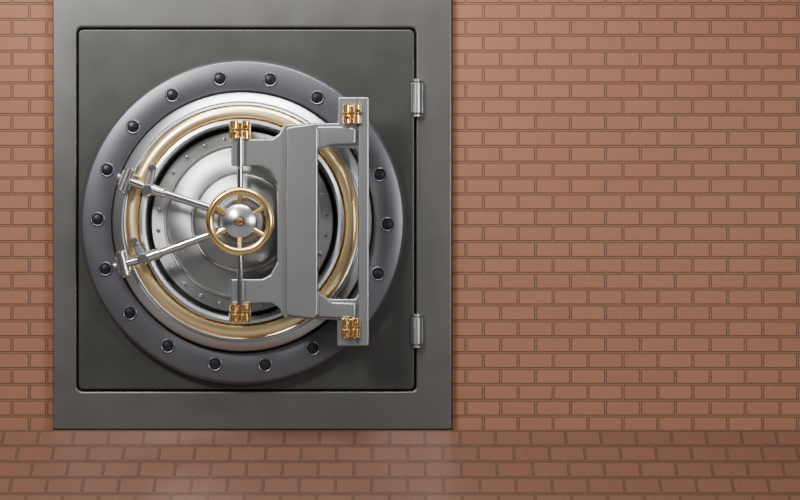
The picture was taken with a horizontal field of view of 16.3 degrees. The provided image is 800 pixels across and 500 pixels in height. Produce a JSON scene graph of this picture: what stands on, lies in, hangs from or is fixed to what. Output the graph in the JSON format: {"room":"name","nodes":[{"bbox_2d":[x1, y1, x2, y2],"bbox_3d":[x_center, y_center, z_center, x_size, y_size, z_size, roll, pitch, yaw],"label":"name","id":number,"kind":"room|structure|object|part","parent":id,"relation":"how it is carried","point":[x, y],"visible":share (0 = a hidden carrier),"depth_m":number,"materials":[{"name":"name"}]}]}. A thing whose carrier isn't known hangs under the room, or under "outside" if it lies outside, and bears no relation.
{"room":"bank vault room","nodes":[
{"label":"bank vault room","id":0,"kind":"room"},
{"bbox_2d":[223,204,256,237],"bbox_3d":[-0.782,-0.140,13.680,0.170,0.170,0.060,0,0,0],"label":"wheel hub","id":1,"kind":"object","parent":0,"point":[235,231],"depth_m":13.66,"materials":[{"name":"silver metal"}]},
{"bbox_2d":[235,217,243,224],"bbox_3d":[-0.783,-0.140,13.644,0.040,0.040,0.022,0,0,0],"label":"cap","id":2,"kind":"object","parent":1,"relation":"attached to","point":[239,221],"depth_m":13.64,"materials":[{"name":"gold metal"}]},
{"bbox_2d":[0,0,799,429],"bbox_3d":[0.000,-1.675,14.490,13.000,5.150,0.920,0,0,0],"label":"wall","id":3,"kind":"structure","parent":0,"point":[626,173],"depth_m":14.03,"materials":[{"name":"brick"}]},
{"bbox_2d":[112,92,371,350],"bbox_3d":[-0.782,-0.140,13.911,1.286,1.286,0.139,0,0,0],"label":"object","id":4,"kind":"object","parent":3,"relation":"in","point":[296,111],"depth_m":13.86,"materials":[{"name":"silver metal"}]},
{"bbox_2d":[115,254,132,273],"bbox_3d":[-1.361,0.069,13.820,0.083,0.098,0.120,0,0,0],"label":"block","id":5,"kind":"object","parent":4,"relation":"attached to","point":[127,255],"visible":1,"depth_m":13.76,"materials":[{"name":"silver metal"}]},
{"bbox_2d":[115,250,130,277],"bbox_3d":[-1.362,0.069,13.765,0.076,0.133,0.050,0,0,0],"label":"pin","id":6,"kind":"object","parent":5,"relation":"attached to","point":[121,258],"visible":1,"depth_m":13.74,"materials":[{"name":"silver metal"}]},
{"bbox_2d":[127,256,138,265],"bbox_3d":[-1.313,0.057,13.770,0.106,0.061,0.040,0,0,0],"label":"rod","id":7,"kind":"object","parent":5,"relation":"on","point":[132,261],"visible":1,"depth_m":13.75,"materials":[{"name":"silver metal"}]},
{"bbox_2d":[117,170,136,190],"bbox_3d":[-1.347,-0.344,13.820,0.089,0.100,0.120,0,0,0],"label":"block","id":8,"kind":"object","parent":4,"relation":"attached to","point":[134,174],"visible":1,"depth_m":13.76,"materials":[{"name":"silver metal"}]},
{"bbox_2d":[117,167,134,192],"bbox_3d":[-1.347,-0.344,13.765,0.088,0.133,0.050,0,0,0],"label":"pin","id":9,"kind":"object","parent":8,"relation":"attached to","point":[128,173],"visible":1,"depth_m":13.74,"materials":[{"name":"silver metal"}]},
{"bbox_2d":[129,179,143,189],"bbox_3d":[-1.296,-0.325,13.770,0.114,0.073,0.040,0,0,0],"label":"rod","id":10,"kind":"object","parent":8,"relation":"attached to","point":[134,183],"visible":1,"depth_m":13.75,"materials":[{"name":"silver metal"}]},
{"bbox_2d":[126,105,357,337],"bbox_3d":[-0.782,-0.140,13.854,1.150,1.150,0.043,0,0,0],"label":"ring","id":11,"kind":"object","parent":4,"relation":"attached to","point":[161,296],"visible":0.92,"depth_m":13.83,"materials":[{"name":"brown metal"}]},
{"bbox_2d":[137,253,148,264],"bbox_3d":[-1.266,0.044,13.793,0.060,0.060,0.136,0,0,-5],"label":"boss","id":12,"kind":"object","parent":11,"relation":"attached to","point":[142,259],"visible":1,"depth_m":13.73,"materials":[{"name":"silver metal"}]},
{"bbox_2d":[132,241,144,255],"bbox_3d":[-1.280,0.002,13.765,0.074,0.099,0.050,0,0,0],"label":"crank","id":13,"kind":"object","parent":12,"relation":"attached to","point":[138,248],"visible":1,"depth_m":13.74,"materials":[{"name":"silver metal"}]},
{"bbox_2d":[130,237,137,244],"bbox_3d":[-1.310,-0.044,13.793,0.040,0.040,0.136,0,0,-5],"label":"pin","id":14,"kind":"object","parent":13,"relation":"attached to","point":[133,240],"visible":1,"depth_m":13.73,"materials":[{"name":"silver metal"}]},
{"bbox_2d":[141,184,151,195],"bbox_3d":[-1.246,-0.295,13.793,0.060,0.063,0.136,0,0,-5],"label":"boss","id":15,"kind":"object","parent":11,"relation":"attached to","point":[146,189],"visible":1,"depth_m":13.73,"materials":[{"name":"silver metal"}]},
{"bbox_2d":[144,170,155,184],"bbox_3d":[-1.232,-0.348,13.765,0.061,0.113,0.050,0,0,0],"label":"crank","id":16,"kind":"object","parent":15,"relation":"attached to","point":[150,176],"visible":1,"depth_m":13.74,"materials":[{"name":"silver metal"}]},
{"bbox_2d":[139,119,344,324],"bbox_3d":[-0.782,-0.140,13.885,1.020,1.020,0.110,0,0,0],"label":"rim","id":17,"kind":"object","parent":4,"relation":"attached to","point":[176,148],"depth_m":13.83,"materials":[{"name":"silver metal"}]},
{"bbox_2d":[148,164,155,171],"bbox_3d":[-1.222,-0.404,13.793,0.040,0.044,0.136,0,0,-5],"label":"pin","id":18,"kind":"object","parent":17,"relation":"attached to","point":[151,167],"visible":1,"depth_m":13.73,"materials":[{"name":"silver metal"}]},
{"bbox_2d":[151,131,333,312],"bbox_3d":[-0.782,-0.140,13.870,0.908,0.908,0.140,0,0,0],"label":"disc","id":19,"kind":"object","parent":17,"relation":"attached to","point":[207,270],"visible":0.57,"depth_m":13.88,"materials":[{"name":"silver metal"}]},
{"bbox_2d":[205,187,273,255],"bbox_3d":[-0.782,-0.140,13.670,0.335,0.335,0.040,0,0,0],"label":"wheel rim","id":20,"kind":"object","parent":19,"relation":"attached to","point":[209,221],"visible":1,"depth_m":13.65,"materials":[{"name":"gold metal"}]},
{"bbox_2d":[160,225,226,255],"bbox_3d":[-1.053,-0.032,13.740,0.433,0.188,0.042,0,0,5],"label":"rod","id":21,"kind":"object","parent":20,"relation":"attached to","point":[201,237],"visible":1,"depth_m":13.72,"materials":[{"name":"silver metal"}]},
{"bbox_2d":[145,247,162,262],"bbox_3d":[-1.224,0.029,13.755,0.121,0.085,0.055,0,0,5],"label":"rod sleeve","id":22,"kind":"object","parent":21,"relation":"attached to","point":[154,254],"visible":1,"depth_m":13.73,"materials":[{"name":"silver metal"}]},
{"bbox_2d":[163,190,226,216],"bbox_3d":[-1.043,-0.240,13.740,0.412,0.165,0.042,0,0,6],"label":"rod","id":23,"kind":"object","parent":20,"relation":"attached to","point":[170,195],"visible":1,"depth_m":13.72,"materials":[{"name":"silver metal"}]},
{"bbox_2d":[151,184,165,198],"bbox_3d":[-1.206,-0.293,13.755,0.116,0.082,0.055,0,0,6],"label":"collar","id":24,"kind":"object","parent":23,"relation":"attached to","point":[157,191],"visible":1,"depth_m":13.73,"materials":[{"name":"silver metal"}]},
{"bbox_2d":[216,206,225,214],"bbox_3d":[-0.873,-0.193,13.678,0.080,0.059,0.026,0,0,-12],"label":"spoke","id":25,"kind":"object","parent":20,"relation":"attached to","point":[218,209],"visible":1,"depth_m":13.67,"materials":[{"name":"gold metal"}]},
{"bbox_2d":[216,228,226,236],"bbox_3d":[-0.873,-0.087,13.678,0.080,0.059,0.026,0,0,-12],"label":"spoke","id":26,"kind":"object","parent":20,"relation":"attached to","point":[220,232],"visible":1,"depth_m":13.67,"materials":[{"name":"gold metal"}]},
{"bbox_2d":[237,168,242,276],"bbox_3d":[-0.787,-0.135,13.770,0.030,0.615,0.030,0,0,0],"label":"rod","id":27,"kind":"object","parent":20,"relation":"attached to","point":[239,170],"visible":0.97,"depth_m":13.76,"materials":[{"name":"silver metal"}]},
{"bbox_2d":[237,237,242,247],"bbox_3d":[-0.782,-0.035,13.678,0.026,0.084,0.039,0,0,0],"label":"spoke","id":28,"kind":"object","parent":20,"relation":"attached to","point":[239,240],"visible":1,"depth_m":13.67,"materials":[{"name":"gold metal"}]},
{"bbox_2d":[237,195,242,204],"bbox_3d":[-0.782,-0.245,13.678,0.026,0.084,0.039,0,0,0],"label":"spoke","id":29,"kind":"object","parent":20,"relation":"attached to","point":[239,197],"visible":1,"depth_m":13.67,"materials":[{"name":"gold metal"}]},
{"bbox_2d":[253,227,262,235],"bbox_3d":[-0.692,-0.087,13.678,0.080,0.059,0.026,0,0,12],"label":"spoke","id":30,"kind":"object","parent":20,"relation":"attached to","point":[257,231],"visible":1,"depth_m":13.67,"materials":[{"name":"gold metal"}]},
{"bbox_2d":[253,206,262,214],"bbox_3d":[-0.692,-0.193,13.678,0.080,0.059,0.026,0,0,12],"label":"spoke","id":31,"kind":"object","parent":20,"relation":"attached to","point":[258,210],"visible":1,"depth_m":13.67,"materials":[{"name":"gold metal"}]},
{"bbox_3d":[-0.782,-0.140,13.931,0.970,0.970,0.002,0,0,0],"label":"dark groove","id":32,"kind":"part","parent":17,"relation":"part of","materials":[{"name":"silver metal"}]},
{"bbox_3d":[-0.788,0.310,13.790,0.078,0.074,0.143,0,0,0],"label":"knuckle post","id":33,"kind":"object","parent":17,"relation":"attached to","visible":0},
{"bbox_2d":[230,314,238,322],"bbox_3d":[-0.811,0.333,13.695,0.044,0.042,0.044,0,0,0],"label":"barrel","id":34,"kind":"object","parent":33,"relation":"attached to","point":[236,320],"visible":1,"depth_m":13.68,"materials":[{"name":"gold metal"}]},
{"bbox_2d":[230,303,238,311],"bbox_3d":[-0.811,0.283,13.695,0.044,0.042,0.044,0,0,0],"label":"barrel","id":35,"kind":"object","parent":34,"relation":"on","point":[233,306],"visible":1,"depth_m":13.68,"materials":[{"name":"gold metal"}]},
{"bbox_2d":[241,314,249,322],"bbox_3d":[-0.755,0.333,13.695,0.044,0.042,0.044,0,0,0],"label":"barrel","id":36,"kind":"object","parent":33,"relation":"on","point":[245,318],"visible":1,"depth_m":13.68,"materials":[{"name":"gold metal"}]},
{"bbox_2d":[241,303,249,311],"bbox_3d":[-0.755,0.283,13.695,0.044,0.042,0.044,0,0,0],"label":"barrel","id":37,"kind":"object","parent":36,"relation":"on","point":[247,305],"visible":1,"depth_m":13.68,"materials":[{"name":"gold metal"}]},
{"bbox_2d":[231,123,315,318],"bbox_3d":[-0.619,-0.142,13.715,0.416,0.958,0.050,0,0,0],"label":"hinge plate","id":38,"kind":"object","parent":33,"relation":"attached to","point":[270,154],"visible":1,"depth_m":13.69,"materials":[{"name":"grey metal"}]},
{"bbox_2d":[230,131,238,139],"bbox_3d":[-0.811,-0.562,13.695,0.044,0.043,0.044,0,0,0],"label":"barrel","id":39,"kind":"object","parent":38,"relation":"on","point":[237,132],"visible":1,"depth_m":13.68,"materials":[{"name":"gold metal"}]},
{"bbox_2d":[230,120,238,128],"bbox_3d":[-0.811,-0.612,13.695,0.044,0.043,0.044,0,0,0],"label":"barrel","id":40,"kind":"object","parent":39,"relation":"on","point":[234,124],"visible":1,"depth_m":13.68,"materials":[{"name":"gold metal"}]},
{"bbox_2d":[229,122,250,138],"bbox_3d":[-0.783,-0.587,13.715,0.108,0.083,0.030,0,0,0],"label":"base","id":41,"kind":"object","parent":38,"relation":"attached to","point":[239,129],"depth_m":13.70,"materials":[{"name":"gold metal"}]},
{"bbox_2d":[229,305,250,320],"bbox_3d":[-0.783,0.308,13.715,0.108,0.083,0.030,0,0,0],"label":"base","id":42,"kind":"object","parent":38,"relation":"attached to","point":[239,312],"depth_m":13.70,"materials":[{"name":"gold metal"}]},
{"bbox_2d":[237,137,242,167],"bbox_3d":[-0.781,-0.476,13.670,0.032,0.151,0.032,0,0,0],"label":"pin","id":43,"kind":"object","parent":38,"relation":"attached to","point":[239,139],"visible":1,"depth_m":13.66,"materials":[{"name":"silver metal"}]},
{"bbox_2d":[237,277,242,305],"bbox_3d":[-0.781,0.203,13.670,0.032,0.142,0.032,0,0,0],"label":"pin","id":44,"kind":"object","parent":38,"relation":"attached to","point":[239,279],"visible":1,"depth_m":13.66,"materials":[{"name":"silver metal"}]},
{"bbox_2d":[241,131,249,138],"bbox_3d":[-0.755,-0.562,13.695,0.044,0.043,0.044,0,0,0],"label":"barrel","id":45,"kind":"object","parent":38,"relation":"on","point":[245,134],"visible":1,"depth_m":13.68,"materials":[{"name":"gold metal"}]},
{"bbox_2d":[241,120,249,128],"bbox_3d":[-0.755,-0.612,13.695,0.044,0.043,0.044,0,0,0],"label":"barrel","id":46,"kind":"object","parent":45,"relation":"on","point":[243,122],"visible":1,"depth_m":13.68,"materials":[{"name":"gold metal"}]},
{"bbox_3d":[-0.619,-0.142,13.715,0.416,0.958,0.050,0,0,0],"label":"plate","id":47,"kind":"part","parent":38,"relation":"part of","materials":[{"name":"silver metal"}]},
{"bbox_2d":[286,123,317,318],"bbox_3d":[-0.478,-0.141,13.677,0.156,0.953,0.035,0,0,0],"label":"hinge plate raised","id":48,"kind":"object","parent":38,"relation":"attached to","point":[301,140],"depth_m":13.66,"materials":[{"name":"grey metal"}]},
{"bbox_2d":[316,97,358,345],"bbox_3d":[-0.286,-0.139,13.733,0.269,1.219,0.055,0,0,0],"label":"yoke","id":49,"kind":"object","parent":38,"relation":"attached to","point":[350,341],"depth_m":13.71,"materials":[{"name":"grey metal"}]},
{"bbox_2d":[317,291,355,317],"bbox_3d":[-0.310,0.266,13.695,0.191,0.133,0.030,0,0,0],"label":"yoke arm","id":50,"kind":"object","parent":49,"relation":"attached to","point":[326,308],"depth_m":13.68},
{"bbox_2d":[318,126,355,148],"bbox_3d":[-0.310,-0.549,13.695,0.191,0.114,0.030,0,0,0],"label":"yoke arm","id":51,"kind":"object","parent":49,"relation":"attached to","point":[327,135],"depth_m":13.68},
{"bbox_2d":[341,319,359,336],"bbox_3d":[-0.239,0.381,13.695,0.098,0.088,0.030,0,0,0],"label":"base","id":52,"kind":"object","parent":49,"relation":"attached to","point":[350,327],"depth_m":13.68,"materials":[{"name":"gold metal"}]},
{"bbox_2d":[342,105,360,122],"bbox_3d":[-0.235,-0.664,13.695,0.098,0.088,0.030,0,0,0],"label":"base","id":53,"kind":"object","parent":49,"relation":"attached to","point":[351,113],"depth_m":13.68,"materials":[{"name":"gold metal"}]},
{"bbox_2d":[359,97,368,345],"bbox_3d":[-0.177,-0.139,13.695,0.051,1.216,0.030,0,0,0],"label":"yoke bar","id":54,"kind":"object","parent":38,"relation":"attached to","point":[364,101],"visible":1,"depth_m":13.68,"materials":[{"name":"grey metal"}]},
{"bbox_3d":[-0.236,-0.669,13.775,0.078,0.082,0.153,0,0,0],"label":"knuckle post","id":55,"kind":"object","parent":38,"relation":"attached to","visible":0},
{"bbox_2d":[343,115,350,123],"bbox_3d":[-0.260,-0.638,13.675,0.040,0.045,0.040,0,0,0],"label":"barrel","id":56,"kind":"object","parent":55,"relation":"attached to","point":[345,121],"visible":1,"depth_m":13.66,"materials":[{"name":"gold metal"}]},
{"bbox_2d":[343,104,350,112],"bbox_3d":[-0.260,-0.691,13.675,0.040,0.045,0.040,0,0,0],"label":"barrel","id":57,"kind":"object","parent":55,"relation":"attached to","point":[346,107],"visible":1,"depth_m":13.66,"materials":[{"name":"gold metal"}]},
{"bbox_2d":[353,115,360,123],"bbox_3d":[-0.209,-0.638,13.675,0.040,0.045,0.040,0,0,0],"label":"barrel","id":58,"kind":"object","parent":55,"relation":"attached to","point":[356,118],"visible":1,"depth_m":13.66,"materials":[{"name":"gold metal"}]},
{"bbox_2d":[353,104,360,112],"bbox_3d":[-0.209,-0.691,13.675,0.040,0.045,0.040,0,0,0],"label":"barrel","id":59,"kind":"object","parent":55,"relation":"attached to","point":[355,106],"visible":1,"depth_m":13.66,"materials":[{"name":"gold metal"}]},
{"bbox_3d":[-0.241,0.384,13.775,0.078,0.079,0.152,0,0,0],"label":"knuckle","id":60,"kind":"object","parent":38,"relation":"attached to","visible":0},
{"bbox_2d":[342,329,349,337],"bbox_3d":[-0.265,0.407,13.675,0.040,0.045,0.040,0,0,0],"label":"barrel","id":61,"kind":"object","parent":60,"relation":"attached to","point":[344,335],"visible":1,"depth_m":13.66,"materials":[{"name":"gold metal"}]},
{"bbox_2d":[342,318,349,326],"bbox_3d":[-0.265,0.355,13.675,0.040,0.045,0.040,0,0,0],"label":"barrel","id":62,"kind":"object","parent":61,"relation":"on","point":[345,321],"visible":1,"depth_m":13.66,"materials":[{"name":"gold metal"}]},
{"bbox_2d":[352,329,359,337],"bbox_3d":[-0.214,0.407,13.675,0.040,0.045,0.040,0,0,0],"label":"barrel","id":63,"kind":"object","parent":60,"relation":"attached to","point":[355,332],"visible":1,"depth_m":13.66,"materials":[{"name":"gold metal"}]},
{"bbox_2d":[352,318,359,326],"bbox_3d":[-0.214,0.355,13.675,0.040,0.045,0.040,0,0,0],"label":"barrel","id":64,"kind":"object","parent":63,"relation":"on","point":[354,320],"visible":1,"depth_m":13.66,"materials":[{"name":"gold metal"}]},
{"bbox_2d":[80,59,405,384],"bbox_3d":[-0.782,-0.140,13.947,1.620,1.620,0.075,0,0,0],"label":"flange","id":65,"kind":"object","parent":4,"relation":"attached to","point":[295,85],"visible":0.85,"depth_m":13.91,"materials":[{"name":"grey metal"}]},
{"bbox_2d":[92,214,102,224],"bbox_3d":[-1.502,-0.153,13.905,0.055,0.055,0.008,0,0,0],"label":"bolt","id":66,"kind":"object","parent":65,"relation":"attached to","point":[97,219],"visible":1,"depth_m":13.90,"materials":[{"name":"grey metal"}]},
{"bbox_2d":[90,212,104,226],"bbox_3d":[-1.502,-0.153,13.908,0.072,0.072,0.009,0,0,0],"label":"socket","id":67,"kind":"object","parent":65,"relation":"attached to","point":[93,214],"visible":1,"depth_m":13.90,"materials":[{"name":"grey metal"}]},
{"bbox_2d":[100,264,110,273],"bbox_3d":[-1.463,0.094,13.905,0.055,0.055,0.008,0,0,0],"label":"bolt","id":68,"kind":"object","parent":65,"relation":"attached to","point":[105,268],"visible":1,"depth_m":13.90,"materials":[{"name":"grey metal"}]},
{"bbox_2d":[98,262,112,275],"bbox_3d":[-1.463,0.094,13.908,0.072,0.072,0.009,0,0,0],"label":"socket","id":69,"kind":"object","parent":65,"relation":"attached to","point":[108,263],"visible":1,"depth_m":13.90,"materials":[{"name":"grey metal"}]},
{"bbox_2d":[100,163,113,176],"bbox_3d":[-1.455,-0.398,13.908,0.072,0.072,0.009,0,0,0],"label":"socket","id":70,"kind":"object","parent":65,"relation":"attached to","point":[110,164],"visible":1,"depth_m":13.90,"materials":[{"name":"grey metal"}]},
{"bbox_2d":[102,164,112,174],"bbox_3d":[-1.455,-0.398,13.905,0.055,0.055,0.008,0,0,0],"label":"bolt","id":71,"kind":"object","parent":65,"relation":"attached to","point":[107,169],"visible":1,"depth_m":13.90,"materials":[{"name":"grey metal"}]},
{"bbox_2d":[124,308,134,317],"bbox_3d":[-1.342,0.313,13.905,0.055,0.055,0.008,0,0,0],"label":"bolt","id":72,"kind":"object","parent":65,"relation":"attached to","point":[129,312],"visible":1,"depth_m":13.90,"materials":[{"name":"grey metal"}]},
{"bbox_2d":[123,306,136,319],"bbox_3d":[-1.342,0.313,13.908,0.072,0.072,0.009,0,0,0],"label":"socket","id":73,"kind":"object","parent":65,"relation":"attached to","point":[125,308],"visible":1,"depth_m":13.90,"materials":[{"name":"grey metal"}]},
{"bbox_2d":[126,120,139,133],"bbox_3d":[-1.326,-0.612,13.908,0.072,0.072,0.009,0,0,0],"label":"socket","id":74,"kind":"object","parent":65,"relation":"attached to","point":[129,121],"visible":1,"depth_m":13.90,"materials":[{"name":"grey metal"}]},
{"bbox_2d":[128,121,138,131],"bbox_3d":[-1.326,-0.612,13.905,0.055,0.055,0.008,0,0,0],"label":"bolt","id":75,"kind":"object","parent":65,"relation":"attached to","point":[133,126],"visible":1,"depth_m":13.90,"materials":[{"name":"grey metal"}]},
{"bbox_2d":[162,341,172,350],"bbox_3d":[-1.153,0.477,13.905,0.055,0.055,0.008,0,0,0],"label":"bolt","id":76,"kind":"object","parent":65,"relation":"attached to","point":[167,345],"visible":1,"depth_m":13.90,"materials":[{"name":"grey metal"}]},
{"bbox_2d":[161,339,174,352],"bbox_3d":[-1.153,0.477,13.908,0.072,0.072,0.009,0,0,0],"label":"socket","id":77,"kind":"object","parent":65,"relation":"attached to","point":[163,341],"visible":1,"depth_m":13.90,"materials":[{"name":"grey metal"}]},
{"bbox_2d":[165,88,178,101],"bbox_3d":[-1.132,-0.770,13.908,0.072,0.072,0.009,0,0,0],"label":"socket","id":78,"kind":"object","parent":65,"relation":"attached to","point":[167,90],"visible":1,"depth_m":13.90,"materials":[{"name":"grey metal"}]},
{"bbox_2d":[167,90,177,99],"bbox_3d":[-1.132,-0.770,13.905,0.055,0.055,0.008,0,0,0],"label":"bolt","id":79,"kind":"object","parent":65,"relation":"attached to","point":[171,94],"visible":1,"depth_m":13.90,"materials":[{"name":"grey metal"}]},
{"bbox_2d":[209,359,219,368],"bbox_3d":[-0.920,0.567,13.905,0.055,0.055,0.008,0,0,0],"label":"bolt","id":80,"kind":"object","parent":65,"relation":"attached to","point":[214,363],"visible":1,"depth_m":13.90,"materials":[{"name":"grey metal"}]},
{"bbox_2d":[208,357,221,370],"bbox_3d":[-0.920,0.567,13.908,0.072,0.072,0.009,0,0,0],"label":"socket","id":81,"kind":"object","parent":65,"relation":"attached to","point":[210,359],"visible":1,"depth_m":13.90,"materials":[{"name":"grey metal"}]},
{"bbox_2d":[214,73,224,83],"bbox_3d":[-0.895,-0.851,13.905,0.055,0.055,0.008,0,0,0],"label":"bolt","id":82,"kind":"object","parent":65,"relation":"attached to","point":[219,78],"visible":1,"depth_m":13.90,"materials":[{"name":"grey metal"}]},
{"bbox_2d":[213,71,226,85],"bbox_3d":[-0.895,-0.851,13.908,0.072,0.072,0.009,0,0,0],"label":"socket","id":83,"kind":"object","parent":65,"relation":"attached to","point":[223,73],"visible":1,"depth_m":13.90,"materials":[{"name":"grey metal"}]},
{"bbox_2d":[258,358,271,371],"bbox_3d":[-0.670,0.571,13.908,0.072,0.072,0.009,0,0,0],"label":"socket","id":84,"kind":"object","parent":65,"relation":"attached to","point":[260,360],"visible":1,"depth_m":13.90,"materials":[{"name":"grey metal"}]},
{"bbox_2d":[260,360,270,369],"bbox_3d":[-0.670,0.571,13.905,0.055,0.055,0.008,0,0,0],"label":"bolt","id":85,"kind":"object","parent":65,"relation":"attached to","point":[264,364],"visible":1,"depth_m":13.90,"materials":[{"name":"grey metal"}]},
{"bbox_2d":[263,72,276,86],"bbox_3d":[-0.645,-0.847,13.908,0.072,0.072,0.009,0,0,0],"label":"socket","id":86,"kind":"object","parent":65,"relation":"attached to","point":[266,74],"visible":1,"depth_m":13.90,"materials":[{"name":"grey metal"}]},
{"bbox_2d":[265,74,275,84],"bbox_3d":[-0.645,-0.847,13.905,0.055,0.055,0.008,0,0,0],"label":"bolt","id":87,"kind":"object","parent":65,"relation":"attached to","point":[270,79],"visible":1,"depth_m":13.90,"materials":[{"name":"grey metal"}]},
{"bbox_2d":[307,343,317,353],"bbox_3d":[-0.433,0.490,13.905,0.055,0.055,0.008,0,0,0],"label":"bolt","id":88,"kind":"object","parent":65,"relation":"attached to","point":[312,348],"visible":1,"depth_m":13.90,"materials":[{"name":"grey metal"}]},
{"bbox_2d":[305,341,319,355],"bbox_3d":[-0.433,0.490,13.908,0.072,0.072,0.009,0,0,0],"label":"socket","id":89,"kind":"object","parent":65,"relation":"attached to","point":[316,343],"visible":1,"depth_m":13.90,"materials":[{"name":"grey metal"}]},
{"bbox_2d":[310,90,323,104],"bbox_3d":[-0.412,-0.757,13.908,0.072,0.072,0.009,0,0,0],"label":"socket","id":90,"kind":"object","parent":65,"relation":"attached to","point":[313,92],"visible":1,"depth_m":13.90,"materials":[{"name":"grey metal"}]},
{"bbox_2d":[312,92,322,102],"bbox_3d":[-0.412,-0.757,13.905,0.055,0.055,0.008,0,0,0],"label":"bolt","id":91,"kind":"object","parent":65,"relation":"attached to","point":[317,97],"visible":1,"depth_m":13.90,"materials":[{"name":"grey metal"}]},
{"bbox_2d":[372,268,382,278],"bbox_3d":[-0.110,0.118,13.905,0.055,0.055,0.008,0,0,0],"label":"bolt","id":92,"kind":"object","parent":65,"relation":"attached to","point":[377,273],"visible":1,"depth_m":13.90,"materials":[{"name":"grey metal"}]},
{"bbox_2d":[371,267,384,280],"bbox_3d":[-0.110,0.118,13.908,0.072,0.072,0.009,0,0,0],"label":"socket","id":93,"kind":"object","parent":65,"relation":"attached to","point":[382,269],"visible":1,"depth_m":13.90,"materials":[{"name":"grey metal"}]},
{"bbox_2d":[374,169,384,179],"bbox_3d":[-0.102,-0.374,13.905,0.055,0.055,0.008,0,0,0],"label":"bolt","id":94,"kind":"object","parent":65,"relation":"attached to","point":[379,174],"visible":1,"depth_m":13.90,"materials":[{"name":"grey metal"}]},
{"bbox_2d":[372,167,386,181],"bbox_3d":[-0.102,-0.374,13.908,0.072,0.072,0.009,0,0,0],"label":"socket","id":95,"kind":"object","parent":65,"relation":"attached to","point":[374,178],"visible":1,"depth_m":13.90,"materials":[{"name":"grey metal"}]},
{"bbox_2d":[382,219,392,229],"bbox_3d":[-0.063,-0.127,13.905,0.055,0.055,0.008,0,0,0],"label":"bolt","id":96,"kind":"object","parent":65,"relation":"attached to","point":[387,224],"visible":1,"depth_m":13.90,"materials":[{"name":"grey metal"}]},
{"bbox_2d":[380,217,394,231],"bbox_3d":[-0.063,-0.127,13.908,0.072,0.072,0.009,0,0,0],"label":"socket","id":97,"kind":"object","parent":65,"relation":"attached to","point":[383,219],"visible":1,"depth_m":13.90,"materials":[{"name":"grey metal"}]},
{"bbox_2d":[78,29,413,389],"bbox_3d":[-0.767,-0.203,14.005,1.679,1.799,0.050,0,0,0],"label":"door","id":98,"kind":"structure","parent":3,"relation":"in","point":[116,66],"depth_m":13.98,"materials":[{"name":"grey paint"}]},
{"bbox_2d":[0,429,799,499],"bbox_3d":[0.000,1.131,5.500,13.000,0.462,19.000,0,0,0],"label":"floor","id":99,"kind":"structure","parent":0,"point":[53,464],"depth_m":13.72,"materials":[{"name":"brick"}]},
{"bbox_2d":[53,0,451,429],"bbox_3d":[-0.738,-0.275,14.012,1.995,2.350,0.055,0,0,0],"label":"frame","id":100,"kind":"object","parent":99,"relation":"on","point":[428,406],"visible":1,"depth_m":13.98,"materials":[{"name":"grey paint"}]},
{"bbox_2d":[411,82,422,113],"bbox_3d":[0.085,-0.758,13.970,0.055,0.160,0.055,0,0,0],"label":"hinge barrel","id":101,"kind":"object","parent":100,"relation":"attached to","point":[416,87],"visible":1,"depth_m":13.95,"materials":[{"name":"silver metal"}]},
{"bbox_2d":[411,317,422,344],"bbox_3d":[0.085,0.404,13.970,0.055,0.140,0.055,0,0,0],"label":"hinge barrel","id":102,"kind":"object","parent":100,"relation":"attached to","point":[416,322],"visible":1,"depth_m":13.95,"materials":[{"name":"silver metal"}]}
]}

